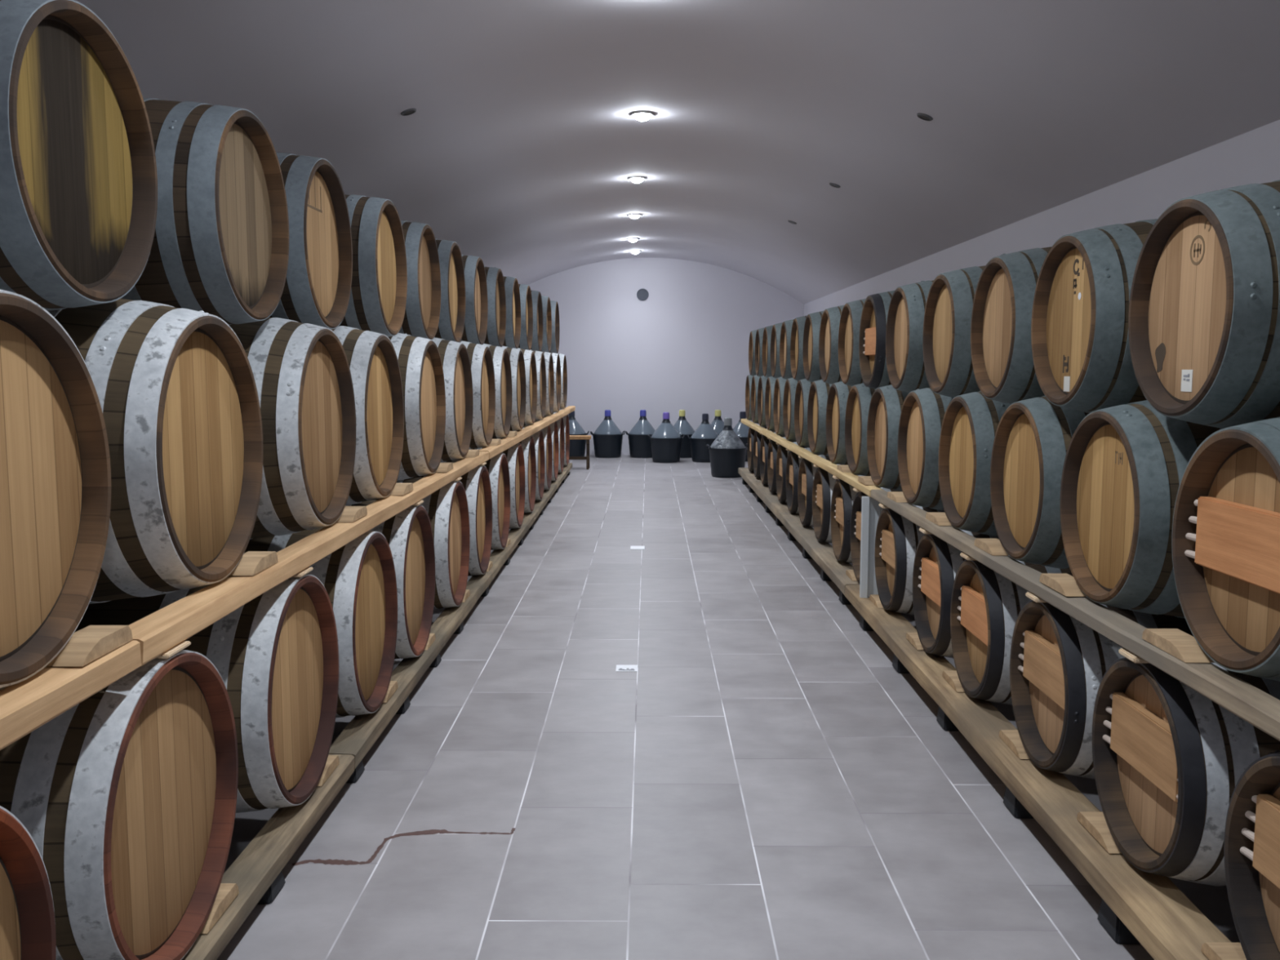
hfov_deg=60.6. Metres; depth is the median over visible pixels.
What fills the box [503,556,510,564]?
support block
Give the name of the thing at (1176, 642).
chock
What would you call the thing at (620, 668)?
card
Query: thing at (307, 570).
spacer
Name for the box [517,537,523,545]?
support block
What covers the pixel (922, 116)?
ceiling spotlight
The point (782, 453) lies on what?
wine barrel
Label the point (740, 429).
glass bottle
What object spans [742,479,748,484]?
support block
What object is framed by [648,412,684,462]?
demijohn
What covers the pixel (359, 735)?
rail
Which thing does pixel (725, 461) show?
basket
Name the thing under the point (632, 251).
ceiling spotlight
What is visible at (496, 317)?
wine barrel
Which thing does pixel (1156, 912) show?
rail
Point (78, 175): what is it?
wine barrel
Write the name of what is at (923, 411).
wine barrel
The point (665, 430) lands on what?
glass bottle
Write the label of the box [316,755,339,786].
chock
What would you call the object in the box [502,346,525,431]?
wine barrel
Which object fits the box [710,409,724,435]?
demijohn
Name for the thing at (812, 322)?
wine barrel
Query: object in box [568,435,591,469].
wooden stool
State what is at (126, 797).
wine barrel
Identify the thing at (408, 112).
ceiling spotlight
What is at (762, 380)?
wine barrel
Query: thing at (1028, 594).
spacer
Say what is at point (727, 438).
glass bottle
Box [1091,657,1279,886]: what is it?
wine barrel
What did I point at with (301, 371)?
wine barrel
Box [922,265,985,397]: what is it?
wine barrel
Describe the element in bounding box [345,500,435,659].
wine barrel
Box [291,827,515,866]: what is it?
wine spill
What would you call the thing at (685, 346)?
wall
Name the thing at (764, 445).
wine barrel
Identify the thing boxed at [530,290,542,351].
wine barrel
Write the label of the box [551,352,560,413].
wine barrel
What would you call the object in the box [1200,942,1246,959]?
chock
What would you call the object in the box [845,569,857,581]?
chock
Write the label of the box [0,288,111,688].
wine barrel
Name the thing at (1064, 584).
chock
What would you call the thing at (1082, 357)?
wine barrel
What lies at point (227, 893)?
chock
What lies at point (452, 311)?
wine barrel
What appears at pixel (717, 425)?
glass bottle
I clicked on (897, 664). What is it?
support block
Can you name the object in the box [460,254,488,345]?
wine barrel
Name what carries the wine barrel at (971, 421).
on the wooden beam at (1245, 700)
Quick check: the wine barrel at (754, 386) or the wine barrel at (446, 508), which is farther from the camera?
the wine barrel at (754, 386)
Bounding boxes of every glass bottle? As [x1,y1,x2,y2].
[568,419,585,434]
[593,419,622,434]
[628,419,655,434]
[651,422,680,438]
[673,419,694,434]
[690,419,718,438]
[710,419,724,434]
[711,425,746,448]
[733,422,749,437]
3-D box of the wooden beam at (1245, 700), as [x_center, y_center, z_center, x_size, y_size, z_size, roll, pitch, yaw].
[1.480,0.408,3.853,0.095,0.058,6.200,0,6,0]
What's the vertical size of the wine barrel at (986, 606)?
0.720 m
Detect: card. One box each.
[615,664,637,671]
[630,546,644,549]
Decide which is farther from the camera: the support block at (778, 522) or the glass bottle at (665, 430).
the glass bottle at (665, 430)
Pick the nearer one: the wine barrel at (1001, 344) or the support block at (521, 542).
the wine barrel at (1001, 344)
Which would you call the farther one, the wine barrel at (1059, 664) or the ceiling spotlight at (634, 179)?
the ceiling spotlight at (634, 179)
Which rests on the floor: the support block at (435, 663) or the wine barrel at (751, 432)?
the support block at (435, 663)
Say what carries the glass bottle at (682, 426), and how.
on the demijohn at (682, 425)
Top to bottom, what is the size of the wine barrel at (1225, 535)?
0.720 m
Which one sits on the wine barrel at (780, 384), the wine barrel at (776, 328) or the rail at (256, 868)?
the wine barrel at (776, 328)
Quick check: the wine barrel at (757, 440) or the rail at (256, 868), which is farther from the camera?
the wine barrel at (757, 440)
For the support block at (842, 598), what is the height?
0.116 m
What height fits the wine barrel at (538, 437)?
0.882 m
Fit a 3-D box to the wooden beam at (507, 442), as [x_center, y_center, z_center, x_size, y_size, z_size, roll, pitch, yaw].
[-1.140,-0.664,12.868,0.111,0.072,9.086,0,6,1]
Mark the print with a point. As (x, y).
(1186, 377)
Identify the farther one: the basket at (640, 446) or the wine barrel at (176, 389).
the basket at (640, 446)
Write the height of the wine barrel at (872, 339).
0.720 m
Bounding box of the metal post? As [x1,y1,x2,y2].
[859,496,879,597]
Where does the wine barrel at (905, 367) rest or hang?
on the wine barrel at (886, 402)
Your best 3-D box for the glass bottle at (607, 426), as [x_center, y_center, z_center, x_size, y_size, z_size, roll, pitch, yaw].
[-0.594,-0.843,20.228,0.529,0.779,0.529,-1,6,-13]
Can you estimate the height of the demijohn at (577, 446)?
0.870 m
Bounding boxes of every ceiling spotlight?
[400,108,416,115]
[626,213,641,218]
[626,237,639,242]
[627,176,646,182]
[629,250,640,253]
[630,111,655,120]
[829,182,840,187]
[916,112,933,120]
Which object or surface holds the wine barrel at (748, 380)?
on the wooden beam
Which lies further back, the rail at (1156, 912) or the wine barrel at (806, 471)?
the wine barrel at (806, 471)
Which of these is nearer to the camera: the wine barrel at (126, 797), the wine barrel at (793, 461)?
the wine barrel at (126, 797)
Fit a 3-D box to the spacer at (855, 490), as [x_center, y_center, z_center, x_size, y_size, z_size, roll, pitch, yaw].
[1.487,0.068,7.457,0.060,0.017,0.110,0,6,0]
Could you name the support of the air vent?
in the wall at (685, 346)
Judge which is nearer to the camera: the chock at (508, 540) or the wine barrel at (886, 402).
the wine barrel at (886, 402)
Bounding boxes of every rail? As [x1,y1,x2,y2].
[182,754,355,959]
[328,462,572,769]
[737,467,859,595]
[844,584,1231,959]
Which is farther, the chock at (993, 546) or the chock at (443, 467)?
the chock at (443, 467)
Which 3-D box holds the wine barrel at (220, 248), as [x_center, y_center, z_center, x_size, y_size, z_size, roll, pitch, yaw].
[-1.899,-0.939,3.918,1.060,0.810,0.810,0,6,0]
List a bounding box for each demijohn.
[568,410,589,456]
[590,409,625,457]
[625,409,655,457]
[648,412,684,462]
[673,409,694,457]
[687,413,718,462]
[706,417,747,478]
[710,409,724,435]
[733,411,749,461]
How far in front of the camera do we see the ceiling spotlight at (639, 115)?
8.65 m
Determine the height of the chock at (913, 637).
0.034 m
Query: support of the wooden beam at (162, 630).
on the wine barrel at (408, 534)
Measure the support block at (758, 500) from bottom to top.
0.116 m
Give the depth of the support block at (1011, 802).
4.13 m
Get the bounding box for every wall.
[528,257,804,454]
[804,120,1279,315]
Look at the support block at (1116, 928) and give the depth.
3.25 m
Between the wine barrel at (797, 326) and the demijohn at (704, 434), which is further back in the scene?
the demijohn at (704, 434)
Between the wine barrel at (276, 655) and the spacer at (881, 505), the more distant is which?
the spacer at (881, 505)
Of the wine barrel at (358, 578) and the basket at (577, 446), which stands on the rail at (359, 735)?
the wine barrel at (358, 578)
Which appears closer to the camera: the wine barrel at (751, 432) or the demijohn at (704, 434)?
the wine barrel at (751, 432)
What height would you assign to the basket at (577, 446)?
0.433 m
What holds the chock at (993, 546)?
on the wooden beam at (1245, 700)
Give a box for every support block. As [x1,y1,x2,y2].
[257,871,285,904]
[346,760,364,782]
[395,696,410,714]
[428,653,441,667]
[453,622,463,634]
[480,586,488,596]
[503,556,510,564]
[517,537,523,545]
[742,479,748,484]
[748,486,755,493]
[756,494,763,502]
[764,505,772,512]
[775,517,783,525]
[787,531,796,540]
[802,547,813,559]
[820,568,832,581]
[838,590,852,604]
[859,614,874,631]
[892,653,910,673]
[936,706,959,731]
[1003,786,1034,818]
[1097,898,1141,944]
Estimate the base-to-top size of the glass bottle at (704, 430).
0.755 m
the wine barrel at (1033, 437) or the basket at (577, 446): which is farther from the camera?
the basket at (577, 446)
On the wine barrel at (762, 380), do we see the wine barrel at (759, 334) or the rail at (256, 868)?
the wine barrel at (759, 334)
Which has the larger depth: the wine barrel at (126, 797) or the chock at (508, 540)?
the chock at (508, 540)
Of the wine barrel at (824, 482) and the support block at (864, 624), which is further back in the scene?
the wine barrel at (824, 482)
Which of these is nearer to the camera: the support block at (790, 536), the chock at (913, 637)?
the chock at (913, 637)
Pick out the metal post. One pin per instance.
(870, 508)
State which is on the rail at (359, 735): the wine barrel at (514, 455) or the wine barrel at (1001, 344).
the wine barrel at (514, 455)
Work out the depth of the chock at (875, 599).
6.87 m
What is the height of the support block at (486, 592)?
0.070 m
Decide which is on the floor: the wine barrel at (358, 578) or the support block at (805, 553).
the support block at (805, 553)
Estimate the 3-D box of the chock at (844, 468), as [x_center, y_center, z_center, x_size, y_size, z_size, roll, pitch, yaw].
[1.523,-0.085,8.106,0.090,0.034,0.257,0,6,0]
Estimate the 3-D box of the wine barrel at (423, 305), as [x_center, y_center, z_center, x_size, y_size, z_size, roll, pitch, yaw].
[-1.875,-1.268,7.041,1.060,0.810,0.810,0,6,0]
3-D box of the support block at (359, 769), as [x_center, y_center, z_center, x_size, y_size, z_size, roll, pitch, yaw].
[-1.206,1.196,4.540,0.098,0.070,0.145,0,6,0]
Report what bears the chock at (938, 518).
on the wooden beam at (1245, 700)
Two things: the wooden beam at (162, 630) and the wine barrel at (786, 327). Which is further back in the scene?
the wine barrel at (786, 327)
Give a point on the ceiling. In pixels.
(520, 148)
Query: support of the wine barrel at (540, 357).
on the wooden beam
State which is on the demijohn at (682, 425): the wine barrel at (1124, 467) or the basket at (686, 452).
the basket at (686, 452)
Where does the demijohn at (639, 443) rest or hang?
on the floor
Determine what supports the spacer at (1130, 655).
on the wine barrel at (1169, 760)
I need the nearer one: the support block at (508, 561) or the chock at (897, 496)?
the chock at (897, 496)
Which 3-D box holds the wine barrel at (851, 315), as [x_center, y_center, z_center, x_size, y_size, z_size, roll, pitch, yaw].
[2.005,-1.020,8.213,0.940,0.720,0.720,0,6,0]
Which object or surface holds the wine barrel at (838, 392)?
on the wooden beam
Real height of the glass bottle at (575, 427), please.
0.779 m
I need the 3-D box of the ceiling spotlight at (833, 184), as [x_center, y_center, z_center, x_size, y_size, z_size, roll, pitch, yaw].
[1.836,-2.775,10.322,0.107,0.047,0.112,1,6,6]
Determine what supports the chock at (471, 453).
on the wooden beam at (162, 630)
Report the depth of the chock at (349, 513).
4.62 m
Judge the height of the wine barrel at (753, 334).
0.720 m
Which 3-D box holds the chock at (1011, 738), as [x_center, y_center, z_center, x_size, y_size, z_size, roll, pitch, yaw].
[1.495,1.034,4.303,0.090,0.034,0.257,0,6,0]
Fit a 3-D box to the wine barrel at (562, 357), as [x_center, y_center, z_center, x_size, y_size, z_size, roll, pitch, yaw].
[-1.663,-1.455,16.200,1.120,0.920,0.920,0,6,0]
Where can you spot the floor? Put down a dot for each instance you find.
(766, 783)
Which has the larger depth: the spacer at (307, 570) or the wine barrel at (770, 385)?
the wine barrel at (770, 385)
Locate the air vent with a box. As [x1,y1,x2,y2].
[636,288,648,300]
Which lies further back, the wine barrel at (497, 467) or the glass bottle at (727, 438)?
the glass bottle at (727, 438)
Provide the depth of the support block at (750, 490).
14.62 m
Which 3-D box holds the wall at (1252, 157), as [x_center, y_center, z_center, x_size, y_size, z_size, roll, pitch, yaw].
[3.062,-0.562,8.062,0.200,2.830,25.600,0,6,0]
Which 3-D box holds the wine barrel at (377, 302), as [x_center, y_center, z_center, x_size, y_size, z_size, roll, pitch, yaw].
[-1.883,-1.159,6.006,1.060,0.810,0.810,0,6,0]
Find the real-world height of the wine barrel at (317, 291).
0.809 m
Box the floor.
[216,454,1239,959]
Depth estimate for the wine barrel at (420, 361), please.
6.33 m
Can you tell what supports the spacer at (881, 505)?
on the wine barrel at (897, 538)
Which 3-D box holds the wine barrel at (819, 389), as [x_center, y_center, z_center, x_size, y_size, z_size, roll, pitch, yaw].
[2.002,-0.555,9.680,0.960,0.740,0.740,0,6,0]
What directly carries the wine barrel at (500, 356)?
on the wooden beam
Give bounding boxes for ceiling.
[74,0,1279,303]
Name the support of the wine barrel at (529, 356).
on the wooden beam
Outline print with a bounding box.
[1182,373,1190,381]
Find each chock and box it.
[46,625,133,666]
[200,883,239,933]
[229,551,278,575]
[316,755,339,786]
[335,506,367,522]
[382,680,398,702]
[389,483,413,495]
[424,633,435,649]
[435,462,453,472]
[462,589,470,602]
[465,449,479,457]
[486,561,492,571]
[488,439,501,445]
[505,538,510,546]
[507,431,517,436]
[836,465,851,472]
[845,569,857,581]
[857,475,875,484]
[869,594,883,608]
[887,491,907,502]
[906,632,924,649]
[925,512,951,525]
[942,670,964,692]
[973,537,1008,555]
[999,729,1030,759]
[1039,573,1086,596]
[1076,811,1122,853]
[1142,628,1214,662]
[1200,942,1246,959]
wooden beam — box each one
[0,640,141,750]
[128,451,488,666]
[479,405,575,459]
[741,418,882,497]
[871,489,1279,741]
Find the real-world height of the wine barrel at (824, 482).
0.720 m
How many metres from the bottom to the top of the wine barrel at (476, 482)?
0.880 m
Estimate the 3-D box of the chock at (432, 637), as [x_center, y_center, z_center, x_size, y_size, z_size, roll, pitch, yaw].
[-1.209,0.899,6.118,0.090,0.040,0.233,0,6,0]
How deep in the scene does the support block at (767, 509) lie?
12.63 m
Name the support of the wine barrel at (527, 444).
on the rail at (359, 735)
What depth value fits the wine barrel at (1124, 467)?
3.46 m
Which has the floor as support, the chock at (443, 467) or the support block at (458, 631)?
the support block at (458, 631)
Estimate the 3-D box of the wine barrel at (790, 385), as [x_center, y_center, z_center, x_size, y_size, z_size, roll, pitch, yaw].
[2.002,-0.733,11.371,0.960,0.740,0.740,0,6,0]
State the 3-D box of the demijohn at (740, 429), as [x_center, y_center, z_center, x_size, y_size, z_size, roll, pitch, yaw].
[1.831,-0.782,19.512,0.578,0.870,0.578,3,7,28]
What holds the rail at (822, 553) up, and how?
on the support block at (778, 522)
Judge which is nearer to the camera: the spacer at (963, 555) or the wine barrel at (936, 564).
the spacer at (963, 555)
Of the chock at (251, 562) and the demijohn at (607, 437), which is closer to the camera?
the chock at (251, 562)
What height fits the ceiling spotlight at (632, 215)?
0.056 m
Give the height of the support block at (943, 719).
0.116 m
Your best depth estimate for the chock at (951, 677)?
5.14 m
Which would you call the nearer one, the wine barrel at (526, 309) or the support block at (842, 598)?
the support block at (842, 598)
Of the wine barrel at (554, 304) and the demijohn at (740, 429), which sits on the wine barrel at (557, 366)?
the wine barrel at (554, 304)
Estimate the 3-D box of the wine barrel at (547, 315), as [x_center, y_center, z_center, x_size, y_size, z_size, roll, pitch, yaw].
[-1.726,-2.051,14.479,1.060,0.810,0.810,0,6,0]
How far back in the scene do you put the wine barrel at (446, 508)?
6.86 m
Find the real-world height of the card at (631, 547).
0.004 m
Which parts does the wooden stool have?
seat, leg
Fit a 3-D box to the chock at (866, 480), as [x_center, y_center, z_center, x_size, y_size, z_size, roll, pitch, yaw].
[1.517,0.002,7.281,0.090,0.034,0.257,0,6,0]
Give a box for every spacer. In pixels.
[154,640,191,658]
[291,567,313,577]
[413,500,423,505]
[853,488,862,492]
[878,503,888,508]
[919,528,931,533]
[960,552,975,559]
[1025,591,1046,602]
[1118,648,1149,663]
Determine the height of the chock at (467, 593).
0.040 m
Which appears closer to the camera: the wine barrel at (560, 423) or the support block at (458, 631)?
the support block at (458, 631)
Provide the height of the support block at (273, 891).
0.070 m
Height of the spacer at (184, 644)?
0.012 m
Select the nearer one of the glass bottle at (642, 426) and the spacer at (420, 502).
the spacer at (420, 502)
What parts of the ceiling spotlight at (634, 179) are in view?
lamp trim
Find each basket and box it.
[568,432,586,456]
[591,433,623,457]
[627,434,652,457]
[649,436,682,462]
[680,434,692,457]
[689,437,715,462]
[708,446,747,478]
[739,437,747,461]
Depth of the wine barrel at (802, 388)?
10.45 m
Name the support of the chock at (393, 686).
on the rail at (359, 735)
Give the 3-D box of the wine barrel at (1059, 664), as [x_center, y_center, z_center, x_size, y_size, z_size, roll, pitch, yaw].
[1.944,0.751,4.046,0.960,0.720,0.720,0,6,0]
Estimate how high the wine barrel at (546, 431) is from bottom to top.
0.881 m
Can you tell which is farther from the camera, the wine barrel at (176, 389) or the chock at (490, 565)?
the chock at (490, 565)
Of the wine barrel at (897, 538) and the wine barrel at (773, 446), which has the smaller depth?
the wine barrel at (897, 538)
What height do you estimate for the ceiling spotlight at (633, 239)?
0.056 m
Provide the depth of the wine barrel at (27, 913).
2.18 m
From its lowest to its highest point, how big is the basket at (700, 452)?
0.420 m
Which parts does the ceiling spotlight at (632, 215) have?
lamp trim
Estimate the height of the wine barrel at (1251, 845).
0.720 m
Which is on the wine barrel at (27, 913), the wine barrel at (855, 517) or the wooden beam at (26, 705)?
the wooden beam at (26, 705)
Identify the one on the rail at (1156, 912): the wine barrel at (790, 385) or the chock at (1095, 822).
the chock at (1095, 822)
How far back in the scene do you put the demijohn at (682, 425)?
20.03 m
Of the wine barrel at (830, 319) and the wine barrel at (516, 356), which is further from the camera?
the wine barrel at (516, 356)
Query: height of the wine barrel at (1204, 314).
0.720 m
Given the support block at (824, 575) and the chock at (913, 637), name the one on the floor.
the support block at (824, 575)
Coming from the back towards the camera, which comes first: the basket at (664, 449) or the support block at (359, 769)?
the basket at (664, 449)
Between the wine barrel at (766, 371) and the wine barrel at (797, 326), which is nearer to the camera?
the wine barrel at (797, 326)
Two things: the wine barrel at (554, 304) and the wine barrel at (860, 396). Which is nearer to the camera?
the wine barrel at (860, 396)
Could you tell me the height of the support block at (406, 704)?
0.070 m
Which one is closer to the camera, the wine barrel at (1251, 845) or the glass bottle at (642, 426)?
the wine barrel at (1251, 845)
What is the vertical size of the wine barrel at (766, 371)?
0.720 m
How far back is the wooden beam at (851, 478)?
9.26 m
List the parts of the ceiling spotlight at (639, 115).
lamp trim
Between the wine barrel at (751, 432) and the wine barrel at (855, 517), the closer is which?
the wine barrel at (855, 517)
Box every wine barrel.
[0,0,157,311]
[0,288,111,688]
[0,649,238,959]
[0,805,56,959]
[48,298,262,604]
[74,573,338,813]
[120,97,288,324]
[229,317,355,539]
[244,526,397,718]
[269,152,352,328]
[330,325,404,505]
[339,194,407,337]
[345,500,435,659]
[374,476,470,609]
[388,333,445,479]
[398,220,440,339]
[417,462,492,575]
[432,337,473,462]
[434,239,465,342]
[446,453,510,550]
[458,341,495,449]
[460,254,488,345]
[471,443,524,528]
[483,343,512,439]
[484,266,506,346]
[496,435,536,513]
[502,275,520,348]
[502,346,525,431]
[516,427,545,500]
[517,347,537,425]
[518,284,533,350]
[523,424,552,490]
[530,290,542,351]
[530,349,546,420]
[534,419,558,481]
[540,351,554,416]
[541,295,551,352]
[544,415,564,473]
[549,300,559,353]
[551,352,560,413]
[551,412,569,466]
[558,353,567,409]
[745,374,752,420]
[747,425,766,472]
[748,329,756,376]
[751,374,759,423]
[753,428,774,478]
[755,327,764,376]
[757,375,768,427]
[760,431,785,485]
[762,324,773,377]
[764,376,776,431]
[767,436,794,493]
[770,322,782,378]
[773,376,786,435]
[776,441,807,502]
[779,319,794,379]
[782,377,798,441]
[786,447,820,514]
[790,315,807,380]
[794,378,812,447]
[797,454,831,527]
[802,311,823,382]
[807,379,831,456]
[812,463,858,542]
[818,305,844,384]
[826,381,852,465]
[831,475,879,563]
[838,298,866,386]
[844,382,875,475]
[849,487,900,582]
[858,290,894,389]
[866,385,909,491]
[874,504,945,615]
[885,280,933,392]
[897,387,953,511]
[912,528,999,657]
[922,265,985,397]
[938,391,1010,536]
[950,559,1073,705]
[970,246,1051,404]
[990,395,1088,568]
[1009,600,1193,779]
[1031,218,1157,413]
[1059,400,1222,617]
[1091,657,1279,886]
[1128,179,1279,428]
[1171,417,1279,681]
[1223,750,1279,959]
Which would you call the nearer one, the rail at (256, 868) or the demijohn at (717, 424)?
the rail at (256, 868)
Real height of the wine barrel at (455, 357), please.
0.920 m
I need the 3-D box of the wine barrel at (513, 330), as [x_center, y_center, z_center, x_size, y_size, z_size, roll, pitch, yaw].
[-1.802,-1.720,11.336,1.060,0.810,0.810,0,6,0]
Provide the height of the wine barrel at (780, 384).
0.740 m
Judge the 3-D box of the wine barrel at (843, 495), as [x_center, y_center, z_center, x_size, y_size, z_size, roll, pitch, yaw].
[1.976,0.302,8.312,0.960,0.720,0.720,0,6,0]
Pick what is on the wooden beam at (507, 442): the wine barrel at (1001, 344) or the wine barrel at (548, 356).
the wine barrel at (548, 356)
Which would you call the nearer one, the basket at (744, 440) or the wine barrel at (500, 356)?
the wine barrel at (500, 356)
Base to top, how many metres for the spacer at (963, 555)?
0.017 m
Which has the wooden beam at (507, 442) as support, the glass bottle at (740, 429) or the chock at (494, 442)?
the chock at (494, 442)
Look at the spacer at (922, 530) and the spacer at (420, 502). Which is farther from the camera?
the spacer at (420, 502)
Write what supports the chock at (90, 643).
on the wooden beam at (26, 705)
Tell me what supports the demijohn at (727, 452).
on the floor
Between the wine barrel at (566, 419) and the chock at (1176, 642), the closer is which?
the chock at (1176, 642)
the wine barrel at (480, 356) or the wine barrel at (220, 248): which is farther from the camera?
the wine barrel at (480, 356)
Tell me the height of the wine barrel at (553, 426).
0.880 m
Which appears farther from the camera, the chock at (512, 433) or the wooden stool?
the wooden stool
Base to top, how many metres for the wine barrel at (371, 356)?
0.920 m
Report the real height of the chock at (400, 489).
0.040 m
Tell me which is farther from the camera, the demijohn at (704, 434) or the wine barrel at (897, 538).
the demijohn at (704, 434)
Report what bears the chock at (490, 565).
on the rail at (359, 735)
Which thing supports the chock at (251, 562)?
on the wooden beam at (162, 630)

